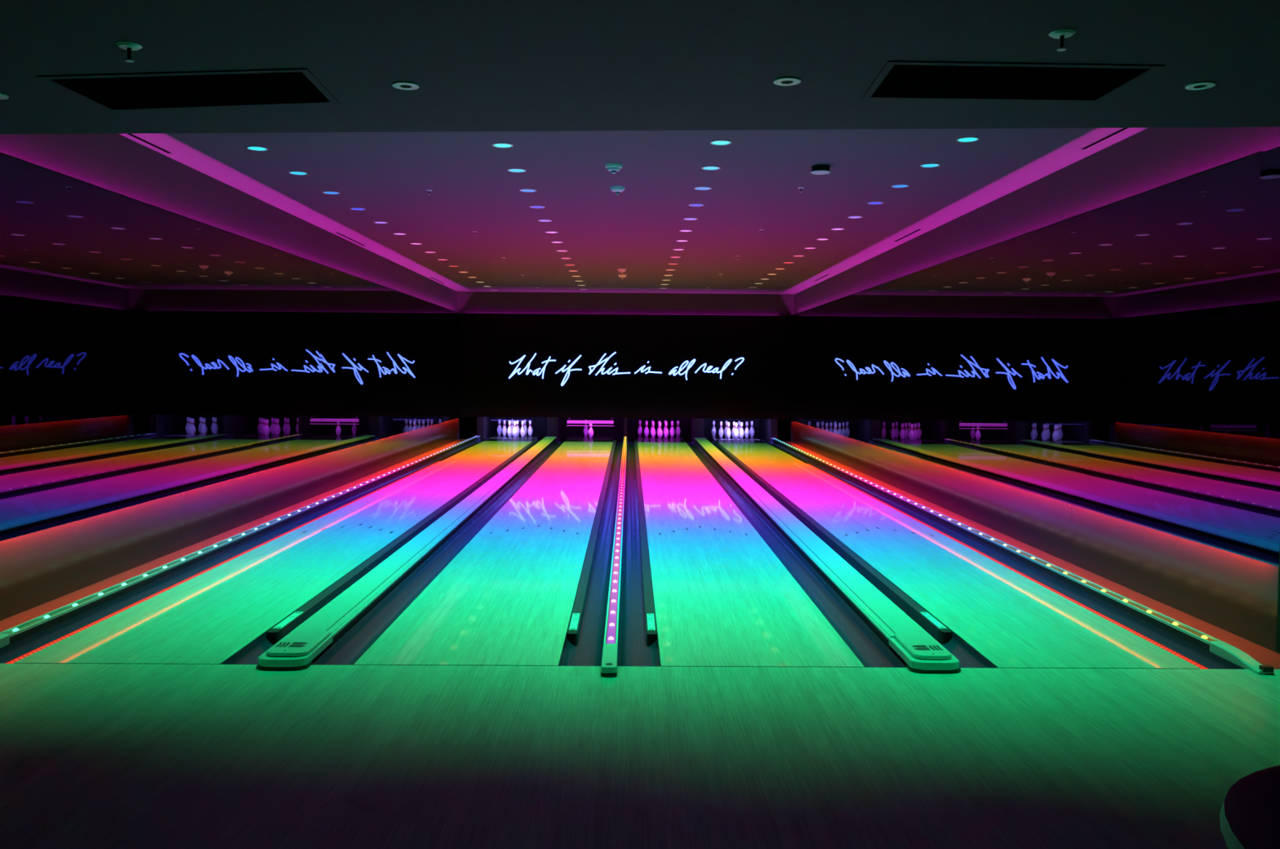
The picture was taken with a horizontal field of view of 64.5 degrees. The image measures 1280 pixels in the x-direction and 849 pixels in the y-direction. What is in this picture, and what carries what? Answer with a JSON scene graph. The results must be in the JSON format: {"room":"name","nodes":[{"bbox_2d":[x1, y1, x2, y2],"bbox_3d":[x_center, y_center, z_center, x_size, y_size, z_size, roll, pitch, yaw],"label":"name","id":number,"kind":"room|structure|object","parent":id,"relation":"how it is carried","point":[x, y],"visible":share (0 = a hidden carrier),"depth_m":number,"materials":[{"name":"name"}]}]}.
{"room":"games hall","nodes":[
{"label":"games hall","id":0,"kind":"room"},
{"bbox_2d":[458,416,472,439],"bbox_3d":[-4.146,-0.598,11.244,0.140,3.640,28.600,0,3,-1],"label":"wall","id":1,"kind":"structure","parent":0,"point":[465,424],"depth_m":24.53,"materials":[{"name":"paint"}]},
{"bbox_2d":[0,133,457,311],"bbox_3d":[-4.092,-2.206,14.476,0.010,0.759,17.420,0,3,-1],"label":"ceiling beam","id":2,"kind":"structure","parent":1,"relation":"attached to","point":[115,162],"depth_m":9.27,"materials":[{"name":"paint"}]},
{"bbox_2d":[125,133,172,153],"bbox_3d":[-3.933,-2.236,7.731,0.036,0.003,1.558,0,3,-1],"label":"ceiling vent","id":3,"kind":"object","parent":2,"relation":"attached to","point":[130,134],"visible":0.36,"depth_m":8.13,"materials":[{"name":"metal"}]},
{"bbox_2d":[336,232,364,245],"bbox_3d":[-3.995,-2.563,14.048,0.036,0.003,1.408,0,3,-1],"label":"ceiling vent","id":4,"kind":"object","parent":2,"relation":"attached to","point":[336,233],"visible":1,"depth_m":13.97,"materials":[{"name":"metal"}]},
{"bbox_2d":[0,417,459,621],"bbox_3d":[-4.073,0.482,14.370,0.065,0.680,17.570,0,3,-1],"label":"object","id":5,"kind":"structure","parent":1,"relation":"attached to","point":[37,568],"depth_m":8.54,"materials":[{"name":"laminate"}]},
{"bbox_2d":[0,151,461,313],"bbox_3d":[-3.996,-1.962,14.399,0.073,0.239,17.240,0,3,-1],"label":"trim","id":6,"kind":"structure","parent":1,"relation":"attached to","point":[1,153],"depth_m":8.39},
{"bbox_2d":[0,439,466,632],"bbox_3d":[-3.858,0.846,14.296,0.369,0.085,18.060,0,3,-1],"label":"trim","id":7,"kind":"structure","parent":1,"relation":"attached to","point":[11,622],"depth_m":8.38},
{"bbox_2d":[457,291,795,322],"bbox_3d":[-0.315,-2.690,23.210,7.713,0.639,0.040,0,3,-1],"label":"ceiling beam","id":8,"kind":"structure","parent":1,"relation":"attached to","point":[468,302],"depth_m":23.18,"materials":[{"name":"paint"}]},
{"bbox_2d":[472,417,778,439],"bbox_3d":[-0.349,-1.314,25.639,8.015,3.640,0.150,0,3,-1],"label":"wall","id":9,"kind":"structure","parent":0,"point":[474,419],"depth_m":25.60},
{"bbox_2d":[561,440,689,443],"bbox_3d":[-0.262,0.985,15.481,8.315,0.100,20.377,0,3,-1],"label":"floor","id":10,"kind":"structure","parent":0,"point":[563,441],"depth_m":25.30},
{"bbox_2d":[0,435,479,648],"bbox_3d":[-3.631,0.803,14.278,0.080,0.175,18.195,0,3,-1],"label":"rail","id":11,"kind":"object","parent":10,"relation":"on","point":[10,636],"visible":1,"depth_m":7.69,"materials":[{"name":"plastic"}]},
{"bbox_2d":[0,434,542,664],"bbox_3d":[-2.832,0.833,15.025,1.531,0.192,19.522,0,3,-1],"label":"lane","id":12,"kind":"object","parent":10,"relation":"on","point":[233,612],"depth_m":7.33,"materials":[{"name":"brown wood"}]},
{"bbox_2d":[497,420,502,435],"bbox_3d":[-3.366,0.062,24.306,0.121,0.381,0.121,-1,3,-20],"label":"pin","id":13,"kind":"object","parent":12,"relation":"on","point":[499,428],"visible":0.95,"depth_m":24.27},
{"bbox_2d":[502,420,506,435],"bbox_3d":[-3.211,0.077,24.044,0.121,0.381,0.121,-1,3,-25],"label":"pin","id":14,"kind":"object","parent":12,"relation":"on","point":[504,428],"visible":0.89,"depth_m":24.01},
{"bbox_2d":[506,420,511,436],"bbox_3d":[-3.056,0.092,23.782,0.121,0.381,0.121,3,4,38],"label":"pin","id":15,"kind":"object","parent":12,"relation":"on","point":[509,429],"visible":0.95,"depth_m":23.75,"materials":[{"name":"plastic"}]},
{"bbox_2d":[512,421,517,437],"bbox_3d":[-2.901,0.107,23.520,0.121,0.381,0.121,-1,3,-22],"label":"pin","id":16,"kind":"object","parent":12,"relation":"on","point":[514,429],"visible":1,"depth_m":23.49,"materials":[{"name":"plastic"}]},
{"bbox_2d":[515,419,519,435],"bbox_3d":[-2.906,0.079,24.047,0.121,0.381,0.121,0,3,-5],"label":"pin","id":17,"kind":"object","parent":12,"relation":"on","point":[517,420],"visible":0.84,"depth_m":24.02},
{"bbox_2d":[520,420,524,436],"bbox_3d":[-2.751,0.094,23.785,0.121,0.381,0.121,-2,4,-44],"label":"pin","id":18,"kind":"object","parent":12,"relation":"on","point":[522,429],"visible":1,"depth_m":23.75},
{"bbox_2d":[524,419,527,435],"bbox_3d":[-2.756,0.067,24.312,0.121,0.381,0.121,2,3,22],"label":"pin","id":19,"kind":"object","parent":12,"relation":"on","point":[525,420],"visible":0.77,"depth_m":24.28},
{"bbox_2d":[527,419,533,435],"bbox_3d":[-2.602,0.082,24.050,0.121,0.381,0.121,-2,4,-36],"label":"pin","id":20,"kind":"object","parent":12,"relation":"on","point":[530,430],"visible":1,"depth_m":24.02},
{"bbox_2d":[256,436,556,670],"bbox_3d":[-1.929,0.844,14.080,0.264,0.260,17.828,0,3,-1],"label":"divider","id":21,"kind":"object","parent":10,"relation":"on","point":[300,648],"visible":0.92,"depth_m":6.94,"materials":[{"name":"white plastic"}]},
{"bbox_2d":[311,434,623,666],"bbox_3d":[-1.052,0.845,15.043,1.516,0.192,19.522,0,3,-1],"label":"lane","id":22,"kind":"object","parent":10,"relation":"on","point":[525,581],"visible":0.9,"depth_m":7.40,"materials":[{"name":"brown wood"}]},
{"bbox_2d":[570,613,578,629],"bbox_3d":[-0.403,1.214,6.260,0.029,0.001,0.385,0,3,-1],"label":"print","id":23,"kind":"object","parent":22,"relation":"on","point":[574,617],"depth_m":6.25},
{"bbox_2d":[583,419,588,435],"bbox_3d":[-1.298,0.077,24.327,0.121,0.381,0.121,-1,3,-25],"label":"pin","id":24,"kind":"object","parent":22,"relation":"on","point":[585,428],"visible":0.78,"depth_m":24.29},
{"bbox_2d":[588,423,593,437],"bbox_3d":[-1.138,0.119,23.538,0.121,0.381,0.121,2,3,30],"label":"pin","id":25,"kind":"object","parent":22,"relation":"on","point":[590,430],"visible":0.74,"depth_m":23.50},
{"bbox_2d":[476,417,495,440],"bbox_3d":[-3.688,-0.045,24.375,0.160,0.966,2.040,0,3,-1],"label":"divider","id":26,"kind":"object","parent":10,"relation":"on","point":[486,428],"visible":0.43,"depth_m":23.73,"materials":[{"name":"black"}]},
{"bbox_2d":[495,417,546,438],"bbox_3d":[-2.978,0.076,25.470,1.268,0.513,0.080,0,3,-1],"label":"curtain","id":27,"kind":"object","parent":10,"relation":"on","point":[539,425],"depth_m":25.43,"materials":[{"name":"fabric"}]},
{"bbox_2d":[546,417,563,442],"bbox_3d":[-2.028,-0.034,24.392,0.240,0.966,2.040,0,3,-1],"label":"divider","id":28,"kind":"object","parent":10,"relation":"on","point":[554,424],"visible":0.5,"depth_m":23.38,"materials":[{"name":"black"}]},
{"bbox_2d":[600,436,626,677],"bbox_3d":[-0.247,0.831,14.250,0.082,0.175,18.320,0,3,-1],"label":"rail","id":29,"kind":"object","parent":10,"relation":"on","point":[610,651],"visible":1,"depth_m":6.88,"materials":[{"name":"plastic"}]},
{"bbox_2d":[606,440,626,644],"bbox_3d":[-0.249,0.750,14.486,0.048,0.006,17.840,0,3,-1],"label":"diffuser","id":30,"kind":"object","parent":29,"relation":"attached to","point":[613,603],"depth_m":7.72,"materials":[{"name":"plastic"}]},
{"bbox_2d":[563,417,688,440],"bbox_3d":[-0.357,0.116,25.498,3.118,0.568,0.080,0,3,-1],"label":"curtain","id":31,"kind":"object","parent":10,"relation":"on","point":[617,430],"depth_m":25.46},
{"bbox_2d":[623,417,627,436],"bbox_3d":[-0.345,-0.022,24.409,0.077,0.966,2.040,0,3,-1],"label":"divider","id":32,"kind":"object","parent":10,"relation":"on","point":[625,420],"visible":0.43,"depth_m":23.40,"materials":[{"name":"black"}]},
{"bbox_2d":[688,417,703,442],"bbox_3d":[1.344,-0.010,24.427,0.245,0.966,2.040,0,3,-1],"label":"divider","id":33,"kind":"object","parent":10,"relation":"on","point":[695,426],"visible":0.5,"depth_m":23.42,"materials":[{"name":"black"}]},
{"bbox_2d":[703,418,759,440],"bbox_3d":[2.297,0.131,25.525,1.382,0.543,0.080,0,3,-1],"label":"curtain","id":34,"kind":"object","parent":10,"relation":"on","point":[708,423],"depth_m":25.48,"materials":[{"name":"fabric"}]},
{"bbox_2d":[617,435,906,667],"bbox_3d":[0.544,0.856,15.060,1.521,0.192,19.522,0,3,-1],"label":"lane","id":35,"kind":"object","parent":10,"relation":"on","point":[708,580],"visible":0.95,"depth_m":7.42,"materials":[{"name":"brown wood"}]},
{"bbox_2d":[637,420,642,435],"bbox_3d":[0.001,0.086,24.340,0.121,0.381,0.121,2,4,34],"label":"pin","id":36,"kind":"object","parent":35,"relation":"on","point":[639,429],"visible":1,"depth_m":24.31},
{"bbox_2d":[644,420,648,436],"bbox_3d":[0.156,0.101,24.078,0.121,0.381,0.121,-2,4,-43],"label":"pin","id":37,"kind":"object","parent":35,"relation":"on","point":[646,430],"visible":1,"depth_m":24.04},
{"bbox_2d":[648,613,653,629],"bbox_3d":[0.068,1.218,6.265,0.028,0.001,0.385,0,3,-1],"label":"print","id":38,"kind":"object","parent":35,"relation":"on","point":[651,616],"depth_m":6.27},
{"bbox_2d":[650,421,655,437],"bbox_3d":[0.311,0.116,23.816,0.121,0.381,0.121,2,4,33],"label":"pin","id":39,"kind":"object","parent":35,"relation":"on","point":[653,430],"visible":1,"depth_m":23.78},
{"bbox_2d":[657,422,662,438],"bbox_3d":[0.466,0.131,23.554,0.121,0.381,0.121,2,3,22],"label":"pin","id":40,"kind":"object","parent":35,"relation":"on","point":[660,433],"visible":1,"depth_m":23.52,"materials":[{"name":"plastic"}]},
{"bbox_2d":[663,421,668,437],"bbox_3d":[0.615,0.118,23.819,0.121,0.381,0.121,2,3,21],"label":"pin","id":41,"kind":"object","parent":35,"relation":"on","point":[666,430],"visible":1,"depth_m":23.79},
{"bbox_2d":[669,421,675,436],"bbox_3d":[0.765,0.105,24.084,0.121,0.381,0.121,-2,4,-36],"label":"pin","id":42,"kind":"object","parent":35,"relation":"on","point":[672,431],"visible":1,"depth_m":24.05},
{"bbox_2d":[675,420,680,436],"bbox_3d":[0.915,0.093,24.350,0.121,0.381,0.121,2,3,24],"label":"pin","id":43,"kind":"object","parent":35,"relation":"on","point":[677,429],"visible":1,"depth_m":24.32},
{"bbox_2d":[759,418,777,443],"bbox_3d":[3.089,0.003,24.444,0.164,0.966,2.040,0,3,-1],"label":"divider","id":44,"kind":"object","parent":10,"relation":"on","point":[768,428],"visible":0.43,"depth_m":23.78,"materials":[{"name":"black"}]},
{"bbox_2d":[693,437,960,673],"bbox_3d":[1.442,0.868,14.115,0.264,0.260,17.828,0,3,-1],"label":"divider","id":45,"kind":"object","parent":10,"relation":"on","point":[920,652],"visible":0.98,"depth_m":6.97,"materials":[{"name":"white plastic"}]},
{"bbox_2d":[709,435,1244,669],"bbox_3d":[2.328,0.869,15.078,1.532,0.192,19.522,0,3,-1],"label":"lane","id":46,"kind":"object","parent":10,"relation":"on","point":[985,613],"depth_m":7.39,"materials":[{"name":"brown wood"}]},
{"bbox_2d":[711,420,716,436],"bbox_3d":[1.774,0.099,24.358,0.121,0.381,0.121,2,3,25],"label":"pin","id":47,"kind":"object","parent":46,"relation":"on","point":[713,431],"visible":1,"depth_m":24.33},
{"bbox_2d":[718,421,724,437],"bbox_3d":[1.929,0.114,24.096,0.121,0.381,0.121,2,3,22],"label":"pin","id":48,"kind":"object","parent":46,"relation":"on","point":[721,432],"visible":1,"depth_m":24.06,"materials":[{"name":"plastic"}]},
{"bbox_2d":[724,421,728,436],"bbox_3d":[2.078,0.101,24.361,0.121,0.381,0.121,2,3,27],"label":"pin","id":49,"kind":"object","parent":46,"relation":"on","point":[726,422],"visible":0.71,"depth_m":24.33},
{"bbox_2d":[725,422,731,438],"bbox_3d":[2.083,0.128,23.834,0.121,0.381,0.121,-1,3,-26],"label":"pin","id":50,"kind":"object","parent":46,"relation":"on","point":[728,432],"visible":1,"depth_m":23.80,"materials":[{"name":"plastic"}]},
{"bbox_2d":[731,421,735,437],"bbox_3d":[2.233,0.116,24.099,0.121,0.381,0.121,-2,4,-41],"label":"pin","id":51,"kind":"object","parent":46,"relation":"on","point":[734,422],"visible":0.8,"depth_m":24.07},
{"bbox_2d":[733,422,738,439],"bbox_3d":[2.238,0.143,23.572,0.121,0.381,0.121,0,3,-17],"label":"pin","id":52,"kind":"object","parent":46,"relation":"on","point":[735,432],"visible":1,"depth_m":23.54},
{"bbox_2d":[738,422,744,438],"bbox_3d":[2.388,0.131,23.837,0.121,0.381,0.121,0,3,-10],"label":"pin","id":53,"kind":"object","parent":46,"relation":"on","point":[741,433],"visible":1,"depth_m":23.80,"materials":[{"name":"plastic"}]},
{"bbox_2d":[744,421,749,437],"bbox_3d":[2.538,0.118,24.102,0.121,0.381,0.121,0,3,-17],"label":"pin","id":54,"kind":"object","parent":46,"relation":"on","point":[746,430],"visible":1,"depth_m":24.07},
{"bbox_2d":[749,421,754,436],"bbox_3d":[2.688,0.105,24.368,0.121,0.381,0.121,-2,4,-40],"label":"pin","id":55,"kind":"object","parent":46,"relation":"on","point":[751,430],"visible":1,"depth_m":24.33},
{"bbox_2d":[921,612,944,627],"bbox_3d":[1.839,1.226,6.363,0.029,0.001,0.385,0,3,-1],"label":"print","id":56,"kind":"object","parent":46,"relation":"on","point":[929,618],"depth_m":6.37},
{"bbox_2d":[770,437,1274,674],"bbox_3d":[3.144,0.852,14.332,0.080,0.175,18.225,0,3,-1],"label":"rail","id":57,"kind":"object","parent":10,"relation":"on","point":[1221,649],"visible":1,"depth_m":7.24,"materials":[{"name":"plastic"}]},
{"bbox_2d":[462,313,790,418],"bbox_3d":[-0.324,-1.327,23.130,7.453,2.354,0.040,0,3,-1],"label":"wall","id":58,"kind":"structure","parent":0,"point":[758,387],"depth_m":23.11,"materials":[{"name":"black paint"}]},
{"bbox_2d":[508,352,555,378],"bbox_3d":[-2.449,-1.335,23.068,1.056,0.579,0.041,0,3,-1],"label":"sign","id":59,"kind":"object","parent":58,"relation":"attached to","point":[515,371],"depth_m":23.06,"materials":[{"name":"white glass"}]},
{"bbox_2d":[555,355,582,386],"bbox_3d":[-1.624,-1.226,23.082,0.593,0.689,0.041,0,3,-1],"label":"sign","id":60,"kind":"object","parent":58,"relation":"attached to","point":[569,367],"depth_m":23.07,"materials":[{"name":"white glass"}]},
{"bbox_2d":[566,417,613,426],"bbox_3d":[-1.139,-0.075,23.275,1.081,0.222,0.085,0,3,-1],"label":"bar","id":61,"kind":"object","parent":58,"relation":"attached to","point":[569,421],"visible":1,"depth_m":23.25,"materials":[{"name":"metal"}]},
{"bbox_2d":[588,351,630,375],"bbox_3d":[-0.695,-1.383,23.083,0.929,0.522,0.041,0,3,-1],"label":"sign","id":62,"kind":"object","parent":58,"relation":"attached to","point":[602,369],"depth_m":23.07,"materials":[{"name":"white glass"}]},
{"bbox_2d":[634,360,662,373],"bbox_3d":[0.187,-1.300,23.096,0.613,0.281,0.041,0,3,-1],"label":"sign","id":63,"kind":"object","parent":58,"relation":"attached to","point":[649,367],"depth_m":23.08,"materials":[{"name":"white glass"}]},
{"bbox_2d":[668,359,695,380],"bbox_3d":[0.956,-1.247,23.106,0.592,0.465,0.041,0,3,-1],"label":"sign","id":64,"kind":"object","parent":58,"relation":"attached to","point":[671,371],"depth_m":23.09,"materials":[{"name":"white glass"}]},
{"bbox_2d":[694,357,744,378],"bbox_3d":[1.811,-1.285,23.113,1.112,0.468,0.041,0,3,-1],"label":"sign","id":65,"kind":"object","parent":58,"relation":"attached to","point":[724,367],"depth_m":23.09,"materials":[{"name":"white glass"}]},
{"bbox_2d":[120,127,1148,293],"bbox_3d":[-0.225,-2.626,14.332,8.115,0.150,18.299,0,3,-1],"label":"ceiling","id":66,"kind":"structure","parent":0,"point":[388,175],"depth_m":10.21,"materials":[{"name":"paint"}]},
{"bbox_2d":[245,145,268,151],"bbox_3d":[-3.129,-2.257,8.290,0.172,0.006,0.172,0,3,-1],"label":"recessed light","id":67,"kind":"object","parent":66,"relation":"in","point":[251,147],"visible":1,"depth_m":8.28,"materials":[{"name":"white glass"}]},
{"bbox_2d":[288,170,307,174],"bbox_3d":[-3.139,-2.310,9.316,0.172,0.006,0.172,0,3,-1],"label":"recessed light","id":68,"kind":"object","parent":66,"relation":"in","point":[294,172],"visible":1,"depth_m":9.29,"materials":[{"name":"white glass"}]},
{"bbox_2d":[322,191,339,194],"bbox_3d":[-3.149,-2.363,10.342,0.172,0.006,0.172,0,3,-1],"label":"recessed light","id":69,"kind":"object","parent":66,"relation":"in","point":[323,192],"visible":1,"depth_m":10.34,"materials":[{"name":"white glass"}]},
{"bbox_2d":[350,207,365,210],"bbox_3d":[-3.159,-2.417,11.368,0.172,0.006,0.172,0,3,-1],"label":"recessed light","id":70,"kind":"object","parent":66,"relation":"in","point":[352,208],"visible":1,"depth_m":11.34,"materials":[{"name":"white glass"}]},
{"bbox_2d":[492,142,513,147],"bbox_3d":[-1.097,-2.232,8.108,0.172,0.006,0.172,0,3,-1],"label":"recessed light","id":71,"kind":"object","parent":66,"relation":"in","point":[495,144],"visible":1,"depth_m":8.09,"materials":[{"name":"white glass"}]},
{"bbox_2d":[506,168,526,172],"bbox_3d":[-1.107,-2.284,9.116,0.172,0.006,0.172,0,3,-1],"label":"recessed light","id":72,"kind":"object","parent":66,"relation":"in","point":[512,170],"visible":1,"depth_m":9.10,"materials":[{"name":"white glass"}]},
{"bbox_2d":[519,188,537,191],"bbox_3d":[-1.117,-2.337,10.124,0.172,0.006,0.172,0,3,-1],"label":"recessed light","id":73,"kind":"object","parent":66,"relation":"in","point":[522,189],"visible":1,"depth_m":10.12,"materials":[{"name":"white glass"}]},
{"bbox_2d":[529,204,545,208],"bbox_3d":[-1.127,-2.389,11.132,0.172,0.006,0.172,0,3,-1],"label":"recessed light","id":74,"kind":"object","parent":66,"relation":"in","point":[535,206],"visible":1,"depth_m":11.13,"materials":[{"name":"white glass"}]},
{"bbox_2d":[604,163,622,173],"bbox_3d":[-0.230,-2.232,8.865,0.160,0.072,0.160,0,3,-1],"label":"smoke detector","id":75,"kind":"object","parent":66,"relation":"attached to","point":[613,167],"visible":1,"depth_m":8.82,"materials":[{"name":"white plastic"}]},
{"bbox_2d":[609,186,625,195],"bbox_3d":[-0.220,-2.284,9.933,0.160,0.078,0.160,0,3,-1],"label":"smoke detector","id":76,"kind":"object","parent":66,"relation":"attached to","point":[617,189],"visible":1,"depth_m":9.88,"materials":[{"name":"white plastic"}]},
{"bbox_2d":[683,217,697,220],"bbox_3d":[0.596,-2.417,11.922,0.172,0.006,0.172,0,3,-1],"label":"recessed light","id":77,"kind":"object","parent":66,"relation":"in","point":[690,218],"visible":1,"depth_m":11.93,"materials":[{"name":"white glass"}]},
{"bbox_2d":[688,203,704,206],"bbox_3d":[0.605,-2.365,10.930,0.172,0.006,0.172,0,3,-1],"label":"recessed light","id":78,"kind":"object","parent":66,"relation":"in","point":[691,204],"visible":1,"depth_m":10.93,"materials":[{"name":"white glass"}]},
{"bbox_2d":[693,186,711,190],"bbox_3d":[0.615,-2.314,9.938,0.172,0.006,0.172,0,3,-1],"label":"recessed light","id":79,"kind":"object","parent":66,"relation":"in","point":[700,188],"visible":1,"depth_m":9.92,"materials":[{"name":"white glass"}]},
{"bbox_2d":[701,165,720,169],"bbox_3d":[0.625,-2.262,8.945,0.172,0.006,0.172,0,3,-1],"label":"recessed light","id":80,"kind":"object","parent":66,"relation":"in","point":[705,167],"visible":1,"depth_m":8.93,"materials":[{"name":"white glass"}]},
{"bbox_2d":[710,139,732,145],"bbox_3d":[0.635,-2.211,7.953,0.172,0.006,0.172,0,3,-1],"label":"recessed light","id":81,"kind":"object","parent":66,"relation":"in","point":[717,142],"visible":1,"depth_m":7.94,"materials":[{"name":"white glass"}]},
{"bbox_2d":[810,164,830,174],"bbox_3d":[1.575,-2.224,8.843,0.172,0.058,0.172,0,3,-1],"label":"ceiling speaker","id":82,"kind":"object","parent":66,"relation":"attached to","point":[819,169],"visible":1,"depth_m":8.79,"materials":[{"name":"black plastic"}]},
{"bbox_2d":[847,215,862,218],"bbox_3d":[2.478,-2.390,11.686,0.172,0.006,0.172,0,3,-1],"label":"recessed light","id":83,"kind":"object","parent":66,"relation":"in","point":[851,216],"visible":1,"depth_m":11.65,"materials":[{"name":"white glass"}]},
{"bbox_2d":[866,201,884,204],"bbox_3d":[2.488,-2.340,10.710,0.172,0.006,0.172,0,3,-1],"label":"recessed light","id":84,"kind":"object","parent":66,"relation":"in","point":[868,202],"visible":1,"depth_m":10.70,"materials":[{"name":"white glass"}]},
{"bbox_2d":[890,183,909,187],"bbox_3d":[2.497,-2.289,9.735,0.172,0.006,0.172,0,3,-1],"label":"recessed light","id":85,"kind":"object","parent":66,"relation":"in","point":[901,185],"visible":1,"depth_m":9.71,"materials":[{"name":"white glass"}]},
{"bbox_2d":[893,228,920,241],"bbox_3d":[3.483,-2.464,13.225,0.036,0.003,1.208,0,3,-1],"label":"ceiling vent","id":86,"kind":"object","parent":66,"relation":"in","point":[919,228],"visible":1,"depth_m":13.21,"materials":[{"name":"metal"}]},
{"bbox_2d":[920,163,940,167],"bbox_3d":[2.507,-2.238,8.760,0.172,0.006,0.172,0,3,-1],"label":"recessed light","id":87,"kind":"object","parent":66,"relation":"in","point":[925,165],"visible":1,"depth_m":8.75,"materials":[{"name":"white glass"}]},
{"bbox_2d":[955,136,979,142],"bbox_3d":[2.516,-2.188,7.784,0.172,0.006,0.172,0,3,-1],"label":"recessed light","id":88,"kind":"object","parent":66,"relation":"in","point":[967,139],"visible":1,"depth_m":7.77,"materials":[{"name":"white glass"}]},
{"bbox_2d":[0,663,1279,848],"bbox_3d":[-0.121,1.600,1.194,8.315,0.250,8.222,0,3,-1],"label":"floor","id":89,"kind":"structure","parent":0,"point":[93,756],"depth_m":4.05,"materials":[{"name":"brown wood"}]},
{"bbox_2d":[1219,764,1279,848],"bbox_3d":[1.547,1.093,1.524,1.112,0.752,1.232,0,3,-1],"label":"ball return","id":90,"kind":"object","parent":89,"relation":"on","point":[1250,813],"visible":1,"depth_m":1.83,"materials":[{"name":"plastic"}]},
{"bbox_2d":[0,0,1279,133],"bbox_3d":[-0.099,-1.652,1.335,8.115,0.550,8.840,0,3,-1],"label":"ceiling","id":91,"kind":"structure","parent":0,"point":[477,65],"depth_m":4.19,"materials":[{"name":"paint"}]},
{"bbox_2d":[0,93,8,99],"bbox_3d":[-3.099,-1.578,4.865,0.122,0.007,0.122,0,3,-1],"label":"recessed light","id":92,"kind":"object","parent":91,"relation":"in","point":[2,96],"visible":1,"depth_m":4.87,"materials":[{"name":"white metal"}]},
{"bbox_2d":[115,41,142,62],"bbox_3d":[-2.068,-1.503,4.108,0.097,0.063,0.097,0,3,-1],"label":"sprinkler","id":93,"kind":"object","parent":91,"relation":"attached to","point":[130,46],"visible":1,"depth_m":4.10,"materials":[{"name":"white metal"}]},
{"bbox_2d":[35,67,340,111],"bbox_3d":[-2.070,-1.566,4.770,1.332,0.006,0.599,1,3,7],"label":"ceiling vent","id":94,"kind":"object","parent":91,"relation":"in","point":[133,91],"visible":1,"depth_m":4.73,"materials":[{"name":"metal"}]},
{"bbox_2d":[391,80,419,89],"bbox_3d":[-1.072,-1.551,4.644,0.122,0.007,0.122,0,3,-1],"label":"recessed light","id":95,"kind":"object","parent":91,"relation":"in","point":[403,85],"visible":1,"depth_m":4.64,"materials":[{"name":"white metal"}]},
{"bbox_2d":[773,76,800,85],"bbox_3d":[0.657,-1.532,4.528,0.122,0.007,0.122,0,3,-1],"label":"recessed light","id":96,"kind":"object","parent":91,"relation":"in","point":[783,81],"visible":1,"depth_m":4.52,"materials":[{"name":"white metal"}]},
{"bbox_2d":[861,60,1164,102],"bbox_3d":[1.616,-1.525,4.529,1.167,0.006,0.591,0,3,-1],"label":"ceiling vent","id":97,"kind":"object","parent":91,"relation":"in","point":[898,79],"visible":1,"depth_m":4.50,"materials":[{"name":"metal"}]},
{"bbox_2d":[1048,28,1075,51],"bbox_3d":[1.612,-1.463,3.876,0.097,0.063,0.097,0,3,-1],"label":"sprinkler","id":98,"kind":"object","parent":91,"relation":"attached to","point":[1061,34],"visible":1,"depth_m":3.87,"materials":[{"name":"white metal"}]},
{"bbox_2d":[1185,80,1216,89],"bbox_3d":[2.513,-1.519,4.547,0.122,0.007,0.122,0,3,-1],"label":"recessed light","id":99,"kind":"object","parent":91,"relation":"in","point":[1204,84],"visible":1,"depth_m":4.54,"materials":[{"name":"white metal"}]},
{"bbox_2d":[778,322,791,441],"bbox_3d":[3.729,-0.542,11.324,0.140,3.640,28.600,0,3,-1],"label":"wall","id":100,"kind":"structure","parent":0,"point":[784,424],"depth_m":24.62,"materials":[{"name":"paint"}]},
{"bbox_2d":[791,151,1264,315],"bbox_3d":[3.534,-1.909,14.476,0.073,0.239,17.240,0,3,-1],"label":"trim","id":101,"kind":"structure","parent":100,"relation":"attached to","point":[1259,152],"depth_m":8.01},
{"bbox_2d":[794,126,1279,314],"bbox_3d":[3.635,-2.139,14.305,0.010,0.759,17.920,0,3,-1],"label":"ceiling beam","id":102,"kind":"structure","parent":100,"relation":"attached to","point":[1152,157],"depth_m":8.76,"materials":[{"name":"paint"}]},
{"bbox_2d":[1080,127,1128,149],"bbox_3d":[3.541,-2.160,7.363,0.036,0.003,1.468,0,3,-1],"label":"ceiling vent","id":103,"kind":"object","parent":102,"relation":"attached to","point":[1123,128],"visible":0.36,"depth_m":7.69,"materials":[{"name":"metal"}]},
{"bbox_2d":[1275,552,1279,653],"bbox_3d":[3.684,0.075,1.327,0.145,2.838,8.570,0,3,-1],"label":"wall","id":104,"kind":"structure","parent":0,"point":[1277,633],"depth_m":5.65,"materials":[{"name":"paint"}]},
{"bbox_2d":[783,441,1279,669],"bbox_3d":[3.364,0.897,14.369,0.359,0.085,18.060,0,3,-1],"label":"trim","id":105,"kind":"structure","parent":104,"relation":"attached to","point":[1264,656],"depth_m":7.65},
{"bbox_2d":[788,146,1279,566],"bbox_3d":[3.500,-0.834,14.375,0.023,2.351,17.566,0,3,-1],"label":"mirror","id":106,"kind":"object","parent":104,"relation":"attached to","point":[1120,360],"visible":1,"depth_m":7.79,"materials":[{"name":"mirror"}]},
{"bbox_2d":[791,420,1279,653],"bbox_3d":[3.577,0.537,14.448,0.065,0.680,17.570,0,3,-1],"label":"low wall","id":107,"kind":"structure","parent":104,"relation":"attached to","point":[1234,593],"depth_m":7.93,"materials":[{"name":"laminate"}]},
{"bbox_3d":[-3.911,0.021,1.249,0.135,2.838,8.570,0,3,-1],"label":"wall","id":108,"kind":"structure","parent":0,"visible":0},
{"bbox_2d":[0,153,462,541],"bbox_3d":[-3.975,-0.886,14.299,0.022,2.351,17.566,0,3,-1],"label":"mirror","id":109,"kind":"object","parent":108,"relation":"attached to","point":[148,353],"visible":1,"depth_m":8.37,"materials":[{"name":"mirror"}]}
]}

